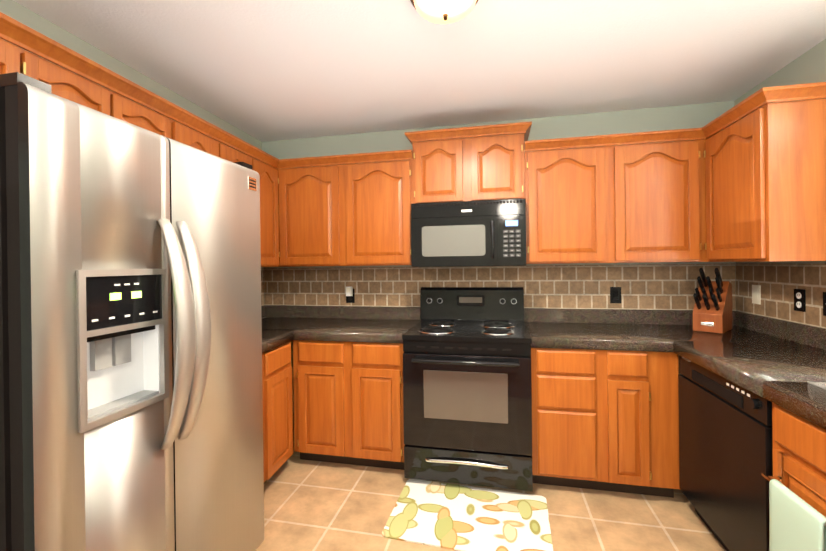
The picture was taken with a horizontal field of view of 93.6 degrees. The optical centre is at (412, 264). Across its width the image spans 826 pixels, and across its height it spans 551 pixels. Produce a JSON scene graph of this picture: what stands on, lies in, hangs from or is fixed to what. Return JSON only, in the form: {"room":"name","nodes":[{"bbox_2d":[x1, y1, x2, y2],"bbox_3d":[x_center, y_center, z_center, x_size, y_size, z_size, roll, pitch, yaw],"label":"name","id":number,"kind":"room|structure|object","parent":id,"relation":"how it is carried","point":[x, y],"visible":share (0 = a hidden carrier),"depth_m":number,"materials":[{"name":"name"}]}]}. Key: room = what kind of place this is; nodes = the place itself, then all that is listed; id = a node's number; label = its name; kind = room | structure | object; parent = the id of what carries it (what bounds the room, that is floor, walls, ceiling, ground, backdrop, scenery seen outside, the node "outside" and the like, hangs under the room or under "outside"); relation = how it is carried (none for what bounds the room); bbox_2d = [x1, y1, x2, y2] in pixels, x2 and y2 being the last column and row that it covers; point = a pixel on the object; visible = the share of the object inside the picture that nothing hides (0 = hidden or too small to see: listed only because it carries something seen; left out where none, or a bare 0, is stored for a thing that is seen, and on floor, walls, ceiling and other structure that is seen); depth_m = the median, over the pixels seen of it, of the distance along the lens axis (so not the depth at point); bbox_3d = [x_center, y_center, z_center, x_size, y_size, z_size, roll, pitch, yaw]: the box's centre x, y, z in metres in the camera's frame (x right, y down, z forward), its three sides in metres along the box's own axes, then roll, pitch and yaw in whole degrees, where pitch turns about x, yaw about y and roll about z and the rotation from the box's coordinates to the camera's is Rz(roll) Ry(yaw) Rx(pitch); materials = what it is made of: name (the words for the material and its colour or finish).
{"room":"kitchen","nodes":[
{"label":"kitchen","id":0,"kind":"room"},
{"bbox_2d":[0,0,263,268],"bbox_3d":[-1.782,0.162,0.669,0.406,2.425,5.459,-1,0,12],"label":"wall","id":1,"kind":"structure","parent":0,"point":[18,12],"depth_m":1.95,"materials":[{"name":"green paint"}]},
{"bbox_2d":[0,12,59,95],"bbox_3d":[-1.483,-0.637,1.163,0.415,0.295,0.416,-1,0,12],"label":"upper cabinet","id":2,"kind":"object","parent":1,"relation":"attached to","point":[13,58],"depth_m":1.30,"materials":[{"name":"brown wood"}]},
{"bbox_2d":[60,44,143,127],"bbox_3d":[-1.415,-0.639,1.477,0.415,0.295,0.416,-1,0,12],"label":"upper cabinet","id":3,"kind":"object","parent":1,"relation":"attached to","point":[74,87],"depth_m":1.55,"materials":[{"name":"brown wood"}]},
{"bbox_2d":[140,86,191,146],"bbox_3d":[-1.352,-0.640,1.769,0.415,0.295,0.375,-1,0,12],"label":"upper cabinet","id":4,"kind":"object","parent":1,"relation":"attached to","point":[169,126],"depth_m":1.88,"materials":[{"name":"brown wood"}]},
{"bbox_2d":[192,114,231,161],"bbox_3d":[-1.336,-0.384,2.165,0.385,0.810,0.434,-1,0,12],"label":"upper cabinet","id":5,"kind":"object","parent":1,"relation":"attached to","point":[208,142],"depth_m":2.20,"materials":[{"name":"brown wood"}]},
{"bbox_2d":[232,135,251,164],"bbox_3d":[-1.267,-0.385,2.484,0.385,0.810,0.472,-1,0,12],"label":"upper cabinet","id":6,"kind":"object","parent":1,"relation":"attached to","point":[245,154],"depth_m":2.48,"materials":[{"name":"brown wood"}]},
{"bbox_2d":[261,268,272,317],"bbox_3d":[-1.398,0.250,2.648,0.080,0.431,1.388,-1,0,12],"label":"tile backsplash","id":7,"kind":"structure","parent":1,"relation":"attached to","point":[266,273],"depth_m":3.33,"materials":[{"name":"brown tile"}]},
{"bbox_2d":[252,145,283,266],"bbox_3d":[-1.197,-0.387,2.795,0.391,0.810,0.415,-1,0,12],"label":"upper cabinet","id":8,"kind":"object","parent":1,"relation":"attached to","point":[269,168],"depth_m":2.85,"materials":[{"name":"brown wood"}]},
{"bbox_2d":[13,0,825,141],"bbox_3d":[-0.099,-1.131,0.531,3.785,0.120,5.250,-1,0,12],"label":"ceiling","id":9,"kind":"structure","parent":0,"point":[268,70],"depth_m":1.98,"materials":[{"name":"white paint"}]},
{"bbox_2d":[410,0,477,23],"bbox_3d":[0.126,-1.015,1.511,0.286,0.118,0.286,-1,0,12],"label":"ceiling light","id":10,"kind":"object","parent":9,"relation":"attached to","point":[442,11],"visible":1,"depth_m":1.50,"materials":[{"name":"white glass"}]},
{"bbox_2d":[255,424,725,550],"bbox_3d":[-0.068,1.414,0.537,3.785,0.120,5.250,-1,0,12],"label":"floor","id":11,"kind":"structure","parent":0,"point":[310,505],"depth_m":2.08,"materials":[{"name":"tile"}]},
{"bbox_2d":[0,72,263,550],"bbox_3d":[-1.114,0.458,1.406,0.876,1.814,0.900,-1,0,12],"label":"fridge","id":12,"kind":"object","parent":11,"relation":"on","point":[131,407],"visible":1,"depth_m":1.12,"materials":[{"name":"silver metal"}]},
{"bbox_2d":[262,342,292,483],"bbox_3d":[-1.146,0.938,2.297,0.596,0.849,0.729,-1,0,9],"label":"base cabinet","id":13,"kind":"object","parent":11,"relation":"on","point":[277,409],"visible":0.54,"depth_m":2.38,"materials":[{"name":"brown wood"}]},
{"bbox_2d":[293,340,404,469],"bbox_3d":[-0.367,0.928,2.835,0.781,0.850,0.633,-1,0,12],"label":"base cabinet","id":14,"kind":"object","parent":11,"relation":"on","point":[348,402],"visible":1,"depth_m":2.54,"materials":[{"name":"brown wood"}]},
{"bbox_2d":[261,305,419,352],"bbox_3d":[-0.747,0.424,2.523,1.382,0.162,1.384,-1,0,12],"label":"countertop","id":15,"kind":"structure","parent":14,"relation":"on","point":[283,324],"depth_m":2.90,"materials":[{"name":"laminate"}]},
{"bbox_2d":[402,287,532,490],"bbox_3d":[0.375,0.758,2.607,0.766,1.173,0.745,-1,0,12],"label":"range","id":16,"kind":"object","parent":11,"relation":"on","point":[467,398],"visible":1,"depth_m":2.32,"materials":[{"name":"black metal"}]},
{"bbox_2d":[382,479,552,550],"bbox_3d":[0.301,1.342,2.078,0.840,0.007,0.563,-1,0,12],"label":"rug","id":17,"kind":"object","parent":11,"relation":"on","point":[451,516],"visible":1,"depth_m":2.04,"materials":[{"name":"multicoloured fabric"}]},
{"bbox_2d":[531,348,678,497],"bbox_3d":[1.150,0.910,2.509,0.782,0.850,0.633,-1,0,12],"label":"base cabinet","id":18,"kind":"object","parent":11,"relation":"on","point":[606,420],"visible":0.9,"depth_m":2.22,"materials":[{"name":"brown wood"}]},
{"bbox_2d":[524,308,667,351],"bbox_3d":[1.113,0.401,2.510,0.720,0.162,0.626,-1,0,12],"label":"countertop","id":19,"kind":"structure","parent":18,"relation":"on","point":[557,328],"depth_m":2.53,"materials":[{"name":"laminate"}]},
{"bbox_2d":[644,309,825,428],"bbox_3d":[1.461,0.401,0.864,0.653,0.162,3.701,-1,0,12],"label":"countertop","id":20,"kind":"structure","parent":18,"relation":"on","point":[780,362],"depth_m":1.82,"materials":[{"name":"stone"}]},
{"bbox_2d":[693,268,731,332],"bbox_3d":[1.866,0.214,2.429,0.318,0.393,0.150,-1,0,-40],"label":"knife block","id":21,"kind":"object","parent":20,"relation":"on","point":[712,310],"visible":1,"depth_m":2.39,"materials":[{"name":"brown wood"}]},
{"bbox_2d":[808,382,825,389],"bbox_3d":[1.544,0.342,0.927,0.464,0.488,0.828,-1,0,12],"label":"sink","id":22,"kind":"object","parent":20,"relation":"in","point":[821,384],"visible":0.18,"depth_m":1.35,"materials":[{"name":"silver metal"}]},
{"bbox_2d":[678,355,772,550],"bbox_3d":[1.668,0.906,1.709,0.613,0.849,0.707,-1,0,12],"label":"dishwasher","id":23,"kind":"object","parent":11,"relation":"on","point":[725,446],"visible":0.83,"depth_m":1.68,"materials":[{"name":"black"}]},
{"bbox_2d":[772,426,825,516],"bbox_3d":[1.503,0.974,0.923,0.622,0.720,0.884,-1,0,12],"label":"base cabinet","id":24,"kind":"object","parent":11,"relation":"on","point":[801,441],"depth_m":1.24,"materials":[{"name":"brown wood"}]},
{"bbox_2d":[761,452,825,526],"bbox_3d":[1.226,0.702,1.201,0.073,0.101,0.314,-1,0,12],"label":"towel rail","id":25,"kind":"object","parent":24,"relation":"attached to","point":[771,477],"visible":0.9,"depth_m":1.34,"materials":[{"name":"brown metal"}]},
{"bbox_2d":[769,479,825,550],"bbox_3d":[1.194,0.930,1.202,0.048,0.416,0.216,-1,0,12],"label":"hanging towel","id":26,"kind":"object","parent":25,"relation":"hanging from","point":[796,523],"visible":1,"depth_m":1.21,"materials":[{"name":"green fabric"}]},
{"bbox_2d":[262,101,735,423],"bbox_3d":[0.456,0.130,3.042,3.785,2.425,0.120,-1,0,12],"label":"wall","id":27,"kind":"structure","parent":0,"point":[650,119],"depth_m":2.85,"materials":[{"name":"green paint"}]},
{"bbox_2d":[280,155,343,266],"bbox_3d":[-0.750,-0.393,3.038,0.529,0.810,0.386,-1,0,12],"label":"upper cabinet","id":28,"kind":"object","parent":27,"relation":"attached to","point":[313,196],"depth_m":2.90,"materials":[{"name":"brown wood"}]},
{"bbox_2d":[344,150,412,265],"bbox_3d":[-0.227,-0.399,2.953,0.530,0.810,0.333,-1,0,12],"label":"upper cabinet","id":29,"kind":"object","parent":27,"relation":"attached to","point":[350,212],"depth_m":2.79,"materials":[{"name":"brown wood"}]},
{"bbox_2d":[405,121,531,203],"bbox_3d":[0.400,-0.680,2.799,0.854,0.503,0.368,-1,0,12],"label":"upper cabinet","id":30,"kind":"object","parent":27,"relation":"attached to","point":[478,166],"visible":1,"depth_m":2.65,"materials":[{"name":"brown wood"}]},
{"bbox_2d":[411,198,525,266],"bbox_3d":[0.395,-0.207,2.754,0.758,0.435,0.446,-1,0,12],"label":"microwave","id":31,"kind":"object","parent":30,"relation":"attached to","point":[471,233],"visible":1,"depth_m":2.57,"materials":[{"name":"black"}]},
{"bbox_2d":[273,264,732,309],"bbox_3d":[0.427,0.227,2.980,3.510,0.431,0.011,-1,0,12],"label":"tile backsplash","id":32,"kind":"structure","parent":27,"relation":"attached to","point":[659,286],"depth_m":2.89,"materials":[{"name":"brown tile"}]},
{"bbox_2d":[346,287,354,302],"bbox_3d":[-0.518,0.245,3.156,0.072,0.133,0.050,-1,0,12],"label":"electrical outlet","id":33,"kind":"object","parent":32,"relation":"attached to","point":[350,294],"visible":1,"depth_m":3.17,"materials":[{"name":"black"}]},
{"bbox_2d":[610,287,620,302],"bbox_3d":[1.441,0.216,2.756,0.072,0.116,0.008,-1,0,12],"label":"electrical outlet","id":34,"kind":"object","parent":32,"relation":"attached to","point":[615,294],"visible":1,"depth_m":2.75,"materials":[{"name":"black plastic"}]},
{"bbox_2d":[524,134,615,263],"bbox_3d":[1.035,-0.414,2.682,0.520,0.810,0.333,-1,0,12],"label":"upper cabinet","id":35,"kind":"object","parent":27,"relation":"attached to","point":[568,190],"depth_m":2.52,"materials":[{"name":"brown wood"}]},
{"bbox_2d":[612,129,687,262],"bbox_3d":[1.533,-0.420,2.575,0.500,0.810,0.333,-1,0,12],"label":"upper cabinet","id":36,"kind":"object","parent":27,"relation":"attached to","point":[650,179],"depth_m":2.42,"materials":[{"name":"brown wood"}]},
{"bbox_2d":[734,39,825,263],"bbox_3d":[1.708,0.121,0.149,0.120,2.425,5.010,-1,0,12],"label":"wall","id":37,"kind":"structure","parent":0,"point":[808,66],"depth_m":2.04,"materials":[{"name":"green paint"}]},
{"bbox_2d":[708,82,825,261],"bbox_3d":[1.883,-0.423,2.075,0.334,0.810,0.544,-1,0,12],"label":"upper cabinet","id":38,"kind":"object","parent":37,"relation":"attached to","point":[749,187],"depth_m":1.84,"materials":[{"name":"brown wood"}]},
{"bbox_2d":[733,263,825,327],"bbox_3d":[1.782,0.216,0.798,0.008,0.431,3.709,-1,0,12],"label":"tile backsplash","id":39,"kind":"structure","parent":37,"relation":"attached to","point":[778,282],"depth_m":2.18,"materials":[{"name":"brown tile"}]},
{"bbox_2d":[752,285,760,303],"bbox_3d":[2.118,0.183,2.393,0.008,0.116,0.072,-1,0,12],"label":"electrical outlet","id":40,"kind":"object","parent":39,"relation":"attached to","point":[756,294],"visible":1,"depth_m":2.38,"materials":[{"name":"beige plastic"}]},
{"bbox_2d":[794,289,805,311],"bbox_3d":[2.044,0.187,2.051,0.008,0.116,0.072,-1,0,12],"label":"electrical outlet","id":41,"kind":"object","parent":39,"relation":"attached to","point":[799,299],"visible":1,"depth_m":2.04,"materials":[{"name":"black plastic"}]},
{"bbox_2d":[823,292,825,315],"bbox_3d":[2.000,0.191,1.866,0.016,0.116,0.072,-1,0,12],"label":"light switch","id":42,"kind":"object","parent":39,"relation":"attached to","point":[824,303],"visible":1,"depth_m":1.89,"materials":[{"name":"black plastic"}]}
]}

